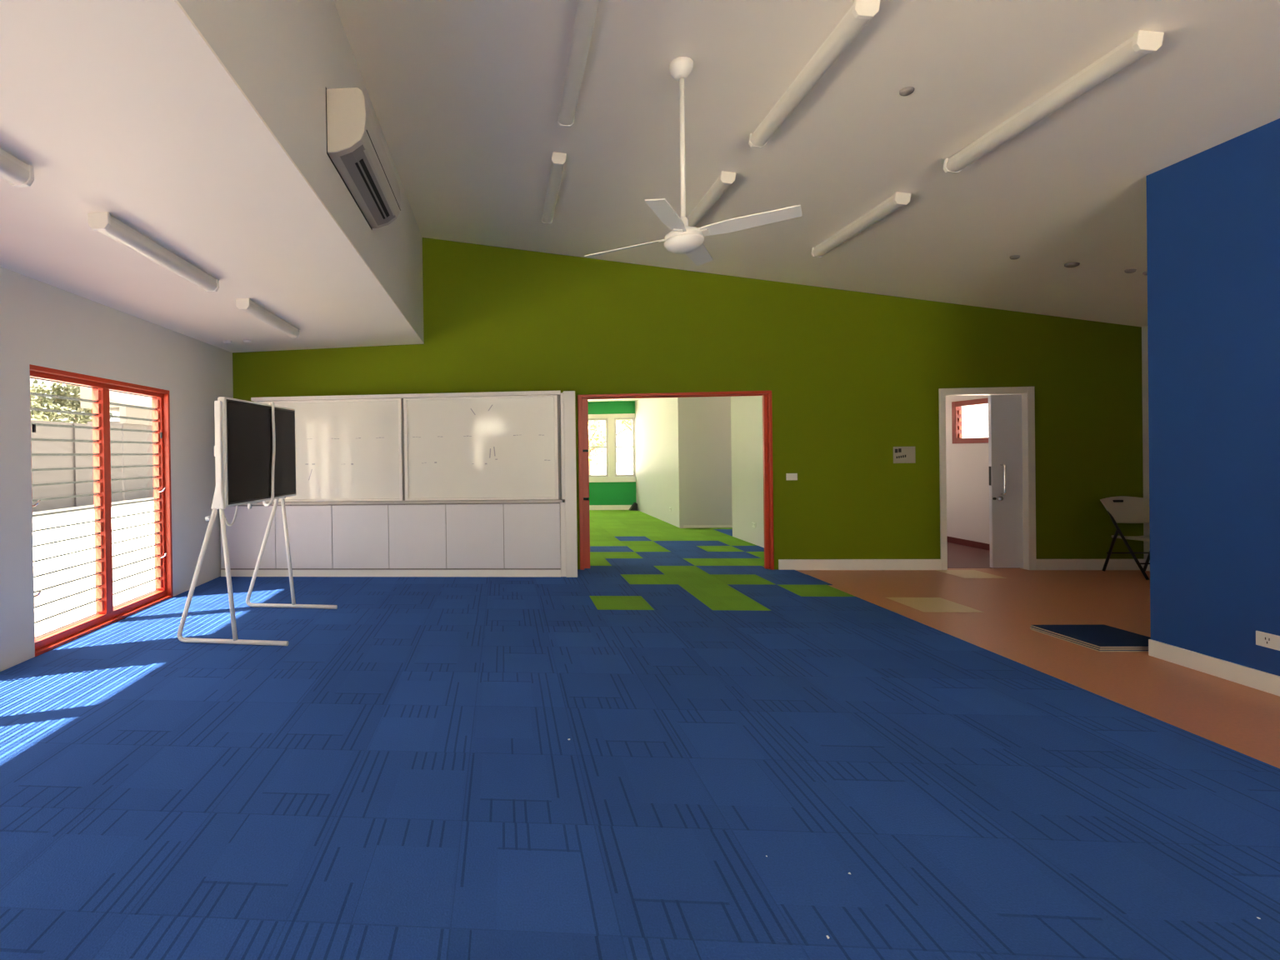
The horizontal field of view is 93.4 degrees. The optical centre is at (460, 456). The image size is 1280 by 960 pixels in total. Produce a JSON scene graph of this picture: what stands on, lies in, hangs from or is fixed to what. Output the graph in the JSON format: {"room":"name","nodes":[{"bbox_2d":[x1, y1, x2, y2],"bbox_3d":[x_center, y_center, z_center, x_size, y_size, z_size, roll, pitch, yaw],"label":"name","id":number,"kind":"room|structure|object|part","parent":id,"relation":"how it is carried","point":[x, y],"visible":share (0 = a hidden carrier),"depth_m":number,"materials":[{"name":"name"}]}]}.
{"room":"classroom","nodes":[
{"label":"classroom","id":0,"kind":"room"},
{"bbox_2d":[0,266,233,671],"bbox_3d":[-3.275,0.063,2.466,0.150,3.020,9.934,-1,0,4],"label":"wall","id":1,"kind":"structure","parent":0,"point":[42,324],"depth_m":4.71,"materials":[{"name":"white paint"}]},
{"bbox_2d":[29,364,173,656],"bbox_3d":[-3.079,0.385,5.016,0.153,2.105,1.738,-1,0,4],"label":"window","id":2,"kind":"structure","parent":1,"relation":"in","point":[106,614],"depth_m":4.99,"materials":[{"name":"red paint"}]},
{"bbox_3d":[-3.100,0.671,4.223,0.065,0.715,0.021,-1,0,-8],"label":"louvre handle","id":3,"kind":"part","parent":2,"relation":"part of","materials":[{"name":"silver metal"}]},
{"bbox_3d":[-3.143,0.379,4.593,0.034,1.944,0.758,-1,0,4],"label":"louvre glass","id":4,"kind":"part","parent":2,"relation":"part of","materials":[{"name":"clear glass"}]},
{"bbox_3d":[-3.080,0.374,5.443,0.034,1.944,0.758,-1,0,4],"label":"louvre glass","id":5,"kind":"part","parent":2,"relation":"part of","materials":[{"name":"clear glass"}]},
{"bbox_3d":[-2.983,0.662,5.794,0.065,0.715,0.021,-1,0,-8],"label":"louvre handle","id":6,"kind":"part","parent":2,"relation":"part of","materials":[{"name":"silver metal"}]},
{"bbox_2d":[177,0,423,341],"bbox_3d":[-0.881,-2.062,2.206,0.120,1.390,9.794,-1,0,4],"label":"wall","id":7,"kind":"structure","parent":0,"point":[283,55],"depth_m":2.94,"materials":[{"name":"white paint"}]},
{"bbox_2d":[325,87,400,229],"bbox_3d":[-0.593,-1.870,3.743,0.228,0.368,1.106,-1,0,4],"label":"air conditioner","id":8,"kind":"object","parent":7,"relation":"attached to","point":[355,147],"visible":1,"depth_m":3.38,"materials":[{"name":"beige plastic"}]},
{"bbox_3d":[-0.704,-1.868,3.752,0.005,0.368,1.106,-1,0,4],"label":"plate","id":9,"kind":"part","parent":8,"relation":"part of","materials":[{"name":"white plastic"}]},
{"bbox_2d":[340,145,395,225],"bbox_3d":[-0.576,-1.725,3.743,0.133,0.062,0.990,-1,0,4],"label":"vent","id":10,"kind":"object","parent":8,"relation":"attached to","point":[358,165],"depth_m":3.64,"materials":[{"name":"grey plastic"}]},
{"bbox_2d":[588,400,636,504],"bbox_3d":[1.681,-0.047,14.280,5.440,2.740,0.150,-1,0,4],"label":"wall","id":11,"kind":"structure","parent":0,"point":[616,492],"depth_m":14.06,"materials":[{"name":"paint"}]},
{"bbox_2d":[589,505,631,509],"bbox_3d":[1.670,1.264,14.205,5.190,0.120,0.016,-1,0,4],"label":"baseboard","id":12,"kind":"structure","parent":11,"relation":"attached to","point":[591,507],"depth_m":14.05,"materials":[{"name":"white wood"}]},
{"bbox_2d":[588,413,635,482],"bbox_3d":[2.701,-0.199,14.168,3.095,1.655,0.120,-1,0,4],"label":"window","id":13,"kind":"structure","parent":11,"relation":"in","point":[611,476],"depth_m":14.04,"materials":[{"name":"grey paint"}]},
{"bbox_2d":[585,398,640,401],"bbox_3d":[2.773,-1.401,10.613,8.200,0.170,7.286,-1,0,4],"label":"ceiling","id":14,"kind":"structure","parent":0,"point":[625,399],"depth_m":13.70,"materials":[{"name":"paint"}]},
{"bbox_2d":[0,0,1279,352],"bbox_3d":[2.018,-2.097,2.046,10.830,1.545,9.904,-1,0,4],"label":"ceiling","id":15,"kind":"structure","parent":0,"point":[466,96],"depth_m":3.69,"materials":[{"name":"paint"}]},
{"bbox_2d":[0,148,34,187],"bbox_3d":[-2.044,-1.272,2.024,0.114,0.091,1.230,-2,0,4],"label":"light","id":16,"kind":"object","parent":15,"relation":"attached to","point":[17,173],"visible":1,"depth_m":2.56,"materials":[{"name":"white plastic"}]},
{"bbox_2d":[0,154,29,184],"bbox_3d":[-2.043,-1.256,2.024,0.108,0.054,1.186,-2,0,4],"label":"diffuser","id":17,"kind":"object","parent":16,"relation":"attached to","point":[12,171],"depth_m":2.55,"materials":[{"name":"white plastic"}]},
{"bbox_2d":[87,211,219,292],"bbox_3d":[-1.916,-1.282,3.740,0.114,0.091,1.230,-2,0,4],"label":"light","id":18,"kind":"object","parent":15,"relation":"attached to","point":[103,222],"visible":1,"depth_m":3.52,"materials":[{"name":"white plastic"}]},
{"bbox_2d":[223,340,231,344],"bbox_3d":[-2.641,-1.298,6.556,0.090,0.028,0.090,-1,0,4],"label":"smoke detector","id":19,"kind":"object","parent":15,"relation":"attached to","point":[226,342],"visible":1,"depth_m":6.53,"materials":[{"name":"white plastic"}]},
{"bbox_2d":[243,339,251,343],"bbox_3d":[-2.412,-1.306,6.539,0.090,0.028,0.090,-1,0,4],"label":"smoke detector","id":20,"kind":"object","parent":15,"relation":"attached to","point":[247,341],"visible":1,"depth_m":6.51,"materials":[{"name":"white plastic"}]},
{"bbox_2d":[235,298,299,338],"bbox_3d":[-1.788,-1.292,5.475,0.114,0.091,1.230,-2,0,4],"label":"light","id":21,"kind":"object","parent":15,"relation":"attached to","point":[246,305],"visible":1,"depth_m":5.28,"materials":[{"name":"white plastic"}]},
{"bbox_2d":[541,151,566,224],"bbox_3d":[0.842,-2.413,5.273,0.122,0.104,1.230,-1,0,4],"label":"light","id":22,"kind":"object","parent":15,"relation":"attached to","point":[558,159],"visible":1,"depth_m":5.06,"materials":[{"name":"white plastic"}]},
{"bbox_2d":[557,0,599,127],"bbox_3d":[0.713,-2.403,3.528,0.122,0.104,1.230,-1,0,4],"label":"light","id":23,"kind":"object","parent":15,"relation":"attached to","point":[586,12],"visible":1,"depth_m":3.43,"materials":[{"name":"white plastic"}]},
{"bbox_2d":[584,56,801,265],"bbox_3d":[1.335,-1.803,3.470,0.935,1.140,0.935,-1,0,-11],"label":"ceiling fan","id":24,"kind":"object","parent":15,"relation":"hanging from","point":[683,238],"visible":1,"depth_m":3.40,"materials":[{"name":"white plastic"}]},
{"bbox_3d":[1.054,-1.325,3.668,0.525,0.038,0.114,-1,0,34],"label":"blade","id":25,"kind":"part","parent":24,"relation":"part of","materials":[{"name":"white plastic"}]},
{"bbox_3d":[1.146,-1.324,3.185,0.114,0.038,0.525,-1,0,34],"label":"blade","id":26,"kind":"part","parent":24,"relation":"part of","materials":[{"name":"white plastic"}]},
{"bbox_3d":[1.334,-1.838,3.470,0.027,0.933,0.027,-1,0,4],"label":"rod","id":27,"kind":"part","parent":24,"relation":"part of","materials":[{"name":"white plastic"}]},
{"bbox_3d":[1.537,-1.332,3.760,0.114,0.038,0.525,-1,0,34],"label":"blade","id":28,"kind":"part","parent":24,"relation":"part of","materials":[{"name":"white plastic"}]},
{"bbox_3d":[1.629,-1.331,3.277,0.525,0.038,0.114,-1,0,34],"label":"blade","id":29,"kind":"part","parent":24,"relation":"part of","materials":[{"name":"white plastic"}]},
{"bbox_2d":[686,170,735,226],"bbox_3d":[2.162,-2.212,5.177,0.122,0.104,1.230,-1,0,4],"label":"light","id":30,"kind":"object","parent":15,"relation":"attached to","point":[725,179],"visible":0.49,"depth_m":4.86,"materials":[{"name":"white plastic"}]},
{"bbox_2d":[748,0,880,148],"bbox_3d":[2.032,-2.202,3.431,0.122,0.104,1.230,-1,0,4],"label":"light","id":31,"kind":"object","parent":15,"relation":"attached to","point":[860,13],"visible":1,"depth_m":3.22,"materials":[{"name":"white plastic"}]},
{"bbox_2d":[810,191,911,258],"bbox_3d":[3.483,-2.012,5.100,0.122,0.104,1.230,-1,0,4],"label":"light","id":32,"kind":"object","parent":15,"relation":"attached to","point":[897,200],"visible":1,"depth_m":4.93,"materials":[{"name":"white plastic"}]},
{"bbox_2d":[899,86,914,95],"bbox_3d":[2.628,-2.151,3.402,0.071,0.032,0.072,-1,0,11],"label":"ceiling sensor","id":33,"kind":"object","parent":15,"relation":"attached to","point":[907,91],"visible":1,"depth_m":3.39,"materials":[{"name":"grey plastic"}]},
{"bbox_2d":[1010,255,1019,259],"bbox_3d":[5.048,-1.817,5.261,0.070,0.033,0.070,-1,0,11],"label":"ceiling fitting","id":34,"kind":"object","parent":15,"relation":"attached to","point":[1014,257],"visible":1,"depth_m":5.24,"materials":[{"name":"grey plastic"}]},
{"bbox_2d":[943,30,1164,174],"bbox_3d":[3.356,-2.002,3.385,0.122,0.104,1.230,-1,0,4],"label":"light","id":35,"kind":"object","parent":15,"relation":"attached to","point":[1142,43],"visible":1,"depth_m":3.18,"materials":[{"name":"white plastic"}]},
{"bbox_2d":[1064,262,1079,267],"bbox_3d":[5.549,-1.741,5.244,0.099,0.038,0.100,-1,0,11],"label":"ceiling fitting","id":36,"kind":"object","parent":15,"relation":"attached to","point":[1069,264],"visible":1,"depth_m":5.23,"materials":[{"name":"grey plastic"}]},
{"bbox_2d":[1124,269,1136,273],"bbox_3d":[6.017,-1.669,5.190,0.071,0.034,0.072,-1,0,-2],"label":"ceiling fitting","id":37,"kind":"object","parent":15,"relation":"attached to","point":[1127,271],"visible":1,"depth_m":5.18,"materials":[{"name":"grey plastic"}]},
{"bbox_2d":[634,397,685,528],"bbox_3d":[4.185,-0.075,12.344,0.120,2.740,3.540,-1,0,4],"label":"wall","id":38,"kind":"structure","parent":0,"point":[660,469],"depth_m":11.72,"materials":[{"name":"white paint"}]},
{"bbox_2d":[232,237,1144,569],"bbox_3d":[2.402,-0.655,6.932,10.830,4.245,0.120,-1,0,4],"label":"wall","id":39,"kind":"structure","parent":0,"point":[852,377],"depth_m":6.75,"materials":[{"name":"green paint"}]},
{"bbox_2d":[577,390,774,569],"bbox_3d":[2.547,0.289,6.926,2.245,2.099,0.160,-1,0,4],"label":"door frame","id":40,"kind":"structure","parent":39,"relation":"in","point":[767,395],"depth_m":6.82,"materials":[{"name":"red paint"}]},
{"bbox_2d":[581,399,589,568],"bbox_3d":[1.537,0.327,7.272,0.075,2.038,0.600,-1,0,4],"label":"door","id":41,"kind":"structure","parent":40,"relation":"attached to","point":[584,402],"depth_m":6.97,"materials":[{"name":"red paint"}]},
{"bbox_3d":[1.526,-0.391,7.269,0.075,0.602,0.600,-1,0,4],"label":"door panel","id":42,"kind":"part","parent":41,"relation":"part of","materials":[{"name":"red paint"}]},
{"bbox_3d":[1.535,0.215,7.272,0.075,0.550,0.600,-1,0,4],"label":"door panel","id":43,"kind":"part","parent":41,"relation":"part of","materials":[{"name":"red paint"}]},
{"bbox_3d":[1.546,0.933,7.275,0.075,0.826,0.600,-1,0,4],"label":"door panel","id":44,"kind":"part","parent":41,"relation":"part of","materials":[{"name":"red paint"}]},
{"bbox_2d":[785,473,797,479],"bbox_3d":[3.878,0.234,6.761,0.124,0.080,0.012,-1,0,4],"label":"light switch","id":45,"kind":"object","parent":39,"relation":"attached to","point":[789,476],"visible":1,"depth_m":6.76,"materials":[{"name":"white plastic"}]},
{"bbox_2d":[778,559,941,569],"bbox_3d":[4.628,1.253,6.710,1.800,0.125,0.016,-1,0,4],"label":"baseboard","id":46,"kind":"structure","parent":39,"relation":"attached to","point":[783,564],"depth_m":6.70,"materials":[{"name":"white wood"}]},
{"bbox_2d":[893,446,915,463],"bbox_3d":[5.123,-0.022,6.670,0.240,0.190,0.008,-1,0,4],"label":"control panel","id":47,"kind":"object","parent":39,"relation":"attached to","point":[901,454],"visible":1,"depth_m":6.67,"materials":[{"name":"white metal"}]},
{"bbox_2d":[938,386,1036,569],"bbox_3d":[6.022,0.252,6.665,1.015,2.085,0.148,-1,0,4],"label":"door frame","id":48,"kind":"structure","parent":39,"relation":"in","point":[1027,392],"depth_m":6.59,"materials":[{"name":"white wood"}]},
{"bbox_2d":[988,394,1023,567],"bbox_3d":[6.286,0.281,6.636,0.344,1.995,0.096,-1,0,4],"label":"sliding door","id":49,"kind":"structure","parent":48,"relation":"attached to","point":[1005,431],"depth_m":6.64,"materials":[{"name":"grey paint"}]},
{"bbox_3d":[6.118,0.221,6.676,0.004,0.220,0.028,-1,0,4],"label":"edge pull","id":50,"kind":"part","parent":49,"relation":"part of","materials":[{"name":"black metal"}]},
{"bbox_3d":[6.222,0.260,6.621,0.022,0.362,0.056,-1,0,4],"label":"door handle","id":51,"kind":"part","parent":49,"relation":"part of","materials":[{"name":"silver metal"}]},
{"bbox_2d":[1035,559,1144,569],"bbox_3d":[7.109,1.216,6.525,1.136,0.125,0.016,-1,0,4],"label":"baseboard","id":52,"kind":"structure","parent":39,"relation":"attached to","point":[1042,564],"depth_m":6.52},
{"bbox_2d":[684,396,732,524],"bbox_3d":[5.454,-0.085,10.535,2.680,2.740,0.120,-1,0,4],"label":"wall","id":53,"kind":"structure","parent":0,"point":[707,419],"depth_m":10.54,"materials":[{"name":"white paint"}]},
{"bbox_2d":[683,525,732,528],"bbox_3d":[5.444,1.260,10.476,2.730,0.050,0.014,-1,0,4],"label":"baseboard","id":54,"kind":"structure","parent":53,"relation":"attached to","point":[684,526],"depth_m":10.54,"materials":[{"name":"white wood"}]},
{"bbox_2d":[730,395,764,547],"bbox_3d":[4.387,-0.058,8.145,0.115,2.740,2.586,-1,0,4],"label":"wall","id":55,"kind":"structure","parent":0,"point":[746,411],"depth_m":8.82,"materials":[{"name":"white paint"}]},
{"bbox_2d":[751,521,755,527],"bbox_3d":[4.375,1.015,8.616,0.010,0.075,0.120,-1,0,4],"label":"power outlet","id":56,"kind":"object","parent":55,"relation":"attached to","point":[753,524],"visible":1,"depth_m":8.61,"materials":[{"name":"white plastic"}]},
{"bbox_2d":[945,395,989,544],"bbox_3d":[7.237,-0.030,8.064,0.120,2.600,2.846,-1,0,4],"label":"wall","id":57,"kind":"structure","parent":0,"point":[967,464],"depth_m":8.21,"materials":[{"name":"white paint"}]},
{"bbox_2d":[946,535,989,550],"bbox_3d":[7.189,1.226,8.075,0.014,0.090,2.846,-1,0,4],"label":"baseboard","id":58,"kind":"structure","parent":57,"relation":"attached to","point":[949,539],"depth_m":8.17,"materials":[{"name":"brown wood"}]},
{"bbox_2d":[951,397,988,443],"bbox_3d":[7.163,-0.492,7.593,0.085,0.610,1.710,-1,0,4],"label":"window","id":59,"kind":"structure","parent":57,"relation":"in","point":[957,412],"depth_m":8.35,"materials":[{"name":"red paint"}]},
{"bbox_2d":[795,541,1279,768],"bbox_3d":[2.359,1.411,5.950,10.930,0.123,17.800,-1,0,4],"label":"floor","id":60,"kind":"structure","parent":0,"point":[994,610],"depth_m":4.58,"materials":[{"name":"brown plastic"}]},
{"bbox_2d":[0,510,1279,959],"bbox_3d":[1.761,1.359,5.718,9.374,0.006,16.850,-1,0,4],"label":"carpet","id":61,"kind":"object","parent":60,"relation":"on","point":[402,777],"visible":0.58,"depth_m":2.42,"materials":[{"name":"blue carpet"}]},
{"bbox_2d":[176,396,337,645],"bbox_3d":[-1.651,0.457,4.983,0.890,1.905,1.293,-1,0,8],"label":"display","id":62,"kind":"object","parent":61,"relation":"on","point":[255,446],"visible":1,"depth_m":4.73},
{"bbox_3d":[-1.909,0.467,4.385,0.049,0.045,0.036,-1,0,8],"label":"knob","id":63,"kind":"part","parent":62,"relation":"part of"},
{"bbox_3d":[-1.754,0.870,4.366,0.134,1.033,0.035,-1,0,8],"label":"leg","id":64,"kind":"part","parent":62,"relation":"part of","materials":[{"name":"white metal"}]},
{"bbox_3d":[-1.721,-0.040,5.008,0.062,0.842,1.257,-1,0,8],"label":"casing","id":65,"kind":"part","parent":62,"relation":"part of","materials":[{"name":"plastic"}]},
{"bbox_3d":[-1.686,-0.042,5.004,0.004,0.775,1.185,-1,0,8],"label":"glass","id":66,"kind":"part","parent":62,"relation":"part of","materials":[{"name":"black glass"}]},
{"bbox_3d":[-1.607,0.863,5.385,0.134,1.033,0.035,-1,0,8],"label":"leg","id":67,"kind":"part","parent":62,"relation":"part of","materials":[{"name":"white metal"}]},
{"bbox_2d":[220,504,333,576],"bbox_3d":[-2.154,0.985,6.995,1.351,0.847,0.424,-1,0,4],"label":"base cabinet","id":68,"kind":"object","parent":61,"relation":"on","point":[309,526],"visible":0.7,"depth_m":6.79,"materials":[{"name":"white laminate"}]},
{"bbox_3d":[-2.508,0.949,6.822,0.664,0.733,0.020,-1,0,4],"label":"door","id":69,"kind":"part","parent":68,"relation":"part of","materials":[{"name":"white laminate"}]},
{"bbox_3d":[-1.834,0.940,6.772,0.673,0.733,0.020,-1,0,4],"label":"door","id":70,"kind":"part","parent":68,"relation":"part of","materials":[{"name":"white laminate"}]},
{"bbox_2d":[242,499,562,504],"bbox_3d":[-0.839,0.527,6.872,4.015,0.030,0.430,-1,0,4],"label":"ledge","id":71,"kind":"object","parent":68,"relation":"on","point":[531,500],"visible":0.36,"depth_m":6.64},
{"bbox_2d":[250,390,561,500],"bbox_3d":[-0.641,-0.109,6.883,3.605,1.233,0.429,-1,0,4],"label":"housing","id":72,"kind":"object","parent":71,"relation":"on","point":[527,392],"visible":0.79,"depth_m":6.66,"materials":[{"name":"beige laminate"}]},
{"bbox_2d":[254,398,403,501],"bbox_3d":[-1.552,-0.072,6.763,1.755,1.186,0.037,-1,0,4],"label":"whiteboard","id":73,"kind":"object","parent":72,"relation":"attached to","point":[347,449],"visible":0.87,"depth_m":6.75,"materials":[{"name":"plastic"}]},
{"bbox_2d":[403,395,558,500],"bbox_3d":[0.229,-0.098,6.630,1.758,1.186,0.037,-1,0,4],"label":"whiteboard","id":74,"kind":"object","parent":72,"relation":"attached to","point":[488,447],"visible":1,"depth_m":6.63,"materials":[{"name":"plastic"}]},
{"bbox_2d":[331,503,446,576],"bbox_3d":[-0.814,0.966,6.896,1.335,0.847,0.424,-1,0,4],"label":"base cabinet","id":75,"kind":"object","parent":61,"relation":"on","point":[407,539],"visible":0.98,"depth_m":6.69,"materials":[{"name":"white laminate"}]},
{"bbox_3d":[-1.163,0.930,6.723,0.660,0.733,0.020,-1,0,4],"label":"door","id":76,"kind":"part","parent":75,"relation":"part of","materials":[{"name":"white laminate"}]},
{"bbox_3d":[-0.836,0.551,6.694,0.380,0.013,0.024,-1,0,4],"label":"finger pull","id":77,"kind":"part","parent":75,"relation":"part of","materials":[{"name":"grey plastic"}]},
{"bbox_3d":[-0.497,0.920,6.673,0.661,0.733,0.020,-1,0,4],"label":"door","id":78,"kind":"part","parent":75,"relation":"part of","materials":[{"name":"white laminate"}]},
{"bbox_2d":[445,502,560,576],"bbox_3d":[0.500,0.947,6.798,1.301,0.847,0.424,-1,0,4],"label":"base cabinet","id":79,"kind":"object","parent":61,"relation":"on","point":[503,539],"visible":0.98,"depth_m":6.59,"materials":[{"name":"white laminate"}]},
{"bbox_3d":[0.166,0.910,6.624,0.654,0.733,0.020,-1,0,4],"label":"door","id":80,"kind":"part","parent":79,"relation":"part of","materials":[{"name":"white laminate"}]},
{"bbox_3d":[0.489,0.532,6.596,0.380,0.013,0.024,-1,0,4],"label":"finger pull","id":81,"kind":"part","parent":79,"relation":"part of","materials":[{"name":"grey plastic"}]},
{"bbox_3d":[0.814,0.901,6.576,0.633,0.733,0.020,-1,0,4],"label":"door","id":82,"kind":"part","parent":79,"relation":"part of","materials":[{"name":"white laminate"}]},
{"bbox_2d":[560,390,577,577],"bbox_3d":[1.233,0.308,6.742,0.183,2.102,0.440,-1,0,4],"label":"end panel","id":83,"kind":"object","parent":61,"relation":"on","point":[568,538],"visible":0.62,"depth_m":6.52,"materials":[{"name":"beige laminate"}]},
{"bbox_2d":[628,502,637,510],"bbox_3d":[4.136,1.187,13.859,0.178,0.192,0.160,-1,0,4],"label":"wedge","id":84,"kind":"object","parent":61,"relation":"on","point":[634,507],"visible":1,"depth_m":13.78,"materials":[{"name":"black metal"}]},
{"bbox_2d":[1030,624,1150,651],"bbox_3d":[4.646,1.308,4.183,0.556,0.034,0.516,-1,0,2],"label":"mat","id":85,"kind":"object","parent":60,"relation":"on","point":[1102,636],"depth_m":4.15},
{"bbox_2d":[1100,495,1149,579],"bbox_3d":[7.337,0.855,6.190,0.518,0.832,0.501,-1,0,4],"label":"folding chair","id":86,"kind":"object","parent":60,"relation":"on","point":[1122,509],"visible":0.62,"depth_m":6.33,"materials":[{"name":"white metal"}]},
{"bbox_3d":[7.143,1.023,6.345,0.024,0.496,0.184,-1,0,4],"label":"leg","id":87,"kind":"part","parent":86,"relation":"part of","materials":[{"name":"black metal"}]},
{"bbox_3d":[7.344,0.583,6.349,0.518,0.289,0.179,-1,0,4],"label":"backrest","id":88,"kind":"part","parent":86,"relation":"part of","materials":[{"name":"plastic"}]},
{"bbox_3d":[7.333,0.872,6.145,0.390,0.054,0.390,-1,0,4],"label":"seat","id":89,"kind":"part","parent":86,"relation":"part of","materials":[{"name":"plastic"}]},
{"bbox_3d":[7.556,1.017,6.315,0.024,0.496,0.184,-1,0,4],"label":"leg","id":90,"kind":"part","parent":86,"relation":"part of","materials":[{"name":"black metal"}]},
{"bbox_2d":[1141,325,1149,559],"bbox_3d":[7.622,-0.262,5.035,0.150,3.320,3.195,-1,0,4],"label":"wall","id":91,"kind":"structure","parent":0,"point":[1144,329],"depth_m":6.45,"materials":[{"name":"white paint"}]},
{"bbox_2d":[1144,559,1149,570],"bbox_3d":[7.562,1.217,5.065,0.016,0.125,2.829,-1,0,4],"label":"baseboard","id":92,"kind":"structure","parent":91,"relation":"attached to","point":[1148,565],"depth_m":6.43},
{"bbox_2d":[1146,118,1279,696],"bbox_3d":[4.394,-0.268,0.469,0.136,3.231,6.789,-1,0,4],"label":"wall","id":93,"kind":"structure","parent":0,"point":[1213,213],"depth_m":3.49,"materials":[{"name":"blue paint"}]},
{"bbox_2d":[1255,630,1279,650],"bbox_3d":[4.563,1.037,3.262,0.011,0.082,0.100,-1,0,4],"label":"power outlet","id":94,"kind":"object","parent":93,"relation":"attached to","point":[1263,639],"visible":1,"depth_m":3.26,"materials":[{"name":"white plastic"}]},
{"label":"outside","id":95,"kind":"structure","parent":0,"visible":0},
{"bbox_2d":[32,462,632,575],"bbox_3d":[0.763,1.500,9.980,120.000,0.035,140.000,-1,0,4],"label":"ground","id":96,"kind":"structure","parent":95,"point":[65,518],"depth_m":12.28,"materials":[{"name":"concrete"}]},
{"bbox_2d":[30,378,90,422],"bbox_3d":[-15.348,-0.728,21.769,2.836,4.802,3.017,-1,0,40],"label":"tree","id":97,"kind":"object","parent":96,"relation":"on","point":[72,392],"visible":0.38,"depth_m":21.52,"materials":[{"name":"green plant"}]},
{"bbox_2d":[30,384,113,424],"bbox_3d":[-17.216,-0.925,25.671,4.684,5.212,3.050,-1,0,34],"label":"tree","id":98,"kind":"object","parent":96,"relation":"on","point":[84,419],"visible":0.13,"depth_m":25.20,"materials":[{"name":"green plant"}]},
{"bbox_2d":[30,420,122,512],"bbox_3d":[-13.745,0.353,4.180,0.160,2.745,34.300,-1,0,4],"label":"fence","id":99,"kind":"object","parent":96,"relation":"on","point":[53,432],"visible":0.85,"depth_m":18.57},
{"bbox_2d":[80,386,153,500],"bbox_3d":[-12.098,-0.641,34.386,1.800,4.400,26.400,-1,0,4],"label":"neighbouring building","id":100,"kind":"structure","parent":96,"relation":"on","point":[85,392],"depth_m":22.01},
{"bbox_2d":[588,420,627,474],"bbox_3d":[4.996,-1.483,23.199,6.094,5.691,5.816,-1,0,4],"label":"tree","id":101,"kind":"object","parent":96,"relation":"on","point":[591,435],"visible":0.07,"depth_m":23.56,"materials":[{"name":"green plant"}]},
{"bbox_2d":[589,420,632,441],"bbox_3d":[8.433,-1.754,26.555,5.820,6.100,3.856,-1,0,42],"label":"tree","id":102,"kind":"object","parent":96,"relation":"on","point":[623,422],"visible":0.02,"depth_m":27.09,"materials":[{"name":"green plant"}]},
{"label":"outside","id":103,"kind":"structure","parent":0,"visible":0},
{"bbox_2d":[33,545,154,636],"bbox_3d":[-4.529,1.585,4.356,2.676,0.007,24.000,-1,0,4],"label":"path","id":104,"kind":"structure","parent":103,"point":[41,612],"depth_m":6.88,"materials":[{"name":"concrete"}]}
]}

